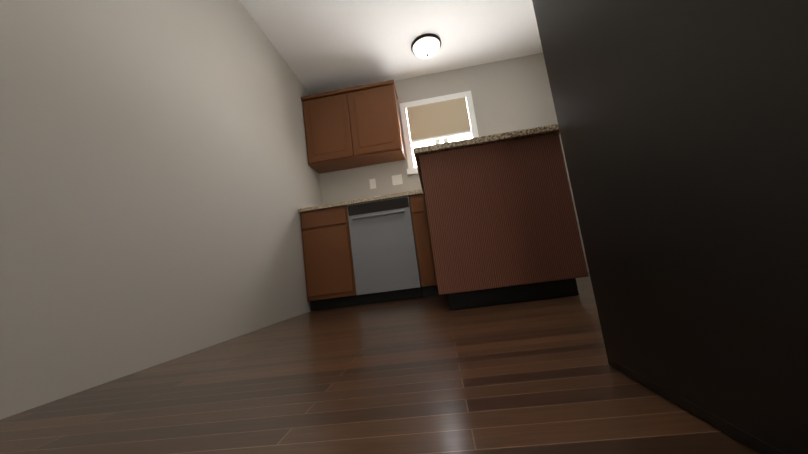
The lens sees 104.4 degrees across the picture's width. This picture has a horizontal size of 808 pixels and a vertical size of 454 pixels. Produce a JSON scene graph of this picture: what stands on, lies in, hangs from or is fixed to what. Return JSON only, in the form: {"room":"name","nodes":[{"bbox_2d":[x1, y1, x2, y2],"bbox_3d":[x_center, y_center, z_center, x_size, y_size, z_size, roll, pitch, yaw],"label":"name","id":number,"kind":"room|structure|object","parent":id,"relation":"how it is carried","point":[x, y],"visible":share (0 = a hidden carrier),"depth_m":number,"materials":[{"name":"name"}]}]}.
{"room":"kitchen","nodes":[
{"label":"kitchen","id":0,"kind":"room"},
{"bbox_2d":[0,0,321,419],"bbox_3d":[-1.271,-0.618,1.845,0.100,2.580,3.950,-8,-8,5],"label":"wall","id":1,"kind":"structure","parent":0,"point":[159,181],"depth_m":1.42,"materials":[{"name":"paint"}]},
{"bbox_2d":[0,272,759,453],"bbox_3d":[0.153,0.046,-1.822,4.196,0.100,10.900,-8,-8,5],"label":"floor","id":2,"kind":"structure","parent":0,"point":[429,375],"depth_m":0.73,"materials":[{"name":"brown wood"}]},
{"bbox_2d":[300,194,438,310],"bbox_3d":[-0.315,0.282,3.282,1.247,0.960,0.675,-8,-8,5],"label":"base cabinet","id":3,"kind":"object","parent":2,"relation":"on","point":[328,264],"visible":0.81,"depth_m":2.98,"materials":[{"name":"brown wood"}]},
{"bbox_2d":[298,189,421,212],"bbox_3d":[-0.402,-0.262,3.354,1.217,0.149,0.687,-8,-8,5],"label":"countertop","id":4,"kind":"structure","parent":3,"relation":"on","point":[362,200],"depth_m":3.01,"materials":[{"name":"stone"}]},
{"bbox_2d":[347,196,422,304],"bbox_3d":[-0.160,0.254,3.231,0.600,0.950,0.709,-8,-8,5],"label":"dishwasher","id":5,"kind":"object","parent":2,"relation":"on","point":[384,256],"visible":0.92,"depth_m":2.94,"materials":[{"name":"silver metal"}]},
{"bbox_2d":[419,132,587,309],"bbox_3d":[0.664,0.069,2.680,0.840,0.960,1.697,-8,-8,5],"label":"base cabinet","id":6,"kind":"object","parent":2,"relation":"on","point":[503,224],"visible":1,"depth_m":1.84,"materials":[{"name":"brown wood"}]},
{"bbox_2d":[413,124,559,193],"bbox_3d":[0.596,-0.427,2.719,0.900,0.038,1.697,-8,-8,5],"label":"countertop","id":7,"kind":"structure","parent":6,"relation":"on","point":[495,138],"depth_m":1.89,"materials":[{"name":"stone"}]},
{"bbox_2d":[532,0,807,453],"bbox_3d":[0.685,-0.706,0.454,0.800,1.865,0.882,-8,-8,5],"label":"fridge","id":8,"kind":"object","parent":2,"relation":"on","point":[683,126],"visible":1,"depth_m":0.40,"materials":[{"name":"black metal"}]},
{"bbox_2d":[239,0,542,94],"bbox_3d":[0.433,-2.166,1.846,3.700,0.020,3.950,-8,-8,5],"label":"ceiling","id":9,"kind":"structure","parent":0,"point":[322,46],"depth_m":3.13,"materials":[{"name":"paint"}]},
{"bbox_2d":[411,33,440,58],"bbox_3d":[0.241,-1.859,3.305,0.320,0.133,0.320,-8,-8,5],"label":"kitchen ceiling light","id":10,"kind":"object","parent":9,"relation":"attached to","point":[425,46],"visible":1,"depth_m":3.23,"materials":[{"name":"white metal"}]},
{"bbox_2d":[319,53,588,271],"bbox_3d":[0.752,-0.838,3.707,3.800,3.000,0.120,-8,-8,5],"label":"wall","id":11,"kind":"structure","parent":0,"point":[512,94],"depth_m":3.71,"materials":[{"name":"paint"}]},
{"bbox_2d":[300,80,404,173],"bbox_3d":[-0.579,-1.141,3.649,1.085,0.805,0.362,-8,-8,5],"label":"upper cabinet","id":12,"kind":"object","parent":11,"relation":"attached to","point":[353,127],"visible":1,"depth_m":3.48,"materials":[{"name":"brown wood"}]},
{"bbox_2d":[369,179,375,188],"bbox_3d":[-0.371,-0.513,3.729,0.070,0.120,0.006,-8,-8,5],"label":"electrical outlet","id":13,"kind":"object","parent":11,"relation":"attached to","point":[372,181],"depth_m":3.73,"materials":[{"name":"white plastic"}]},
{"bbox_2d":[392,174,402,185],"bbox_3d":[-0.080,-0.556,3.702,0.120,0.120,0.006,-8,-8,5],"label":"electrical outlet","id":14,"kind":"object","parent":11,"relation":"attached to","point":[396,179],"depth_m":3.70,"materials":[{"name":"white plastic"}]},
{"bbox_2d":[400,91,478,175],"bbox_3d":[0.426,-1.113,3.692,0.900,0.900,0.049,-8,-8,5],"label":"window","id":15,"kind":"structure","parent":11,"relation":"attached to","point":[439,119],"depth_m":3.71,"materials":[{"name":"white"}]}
]}

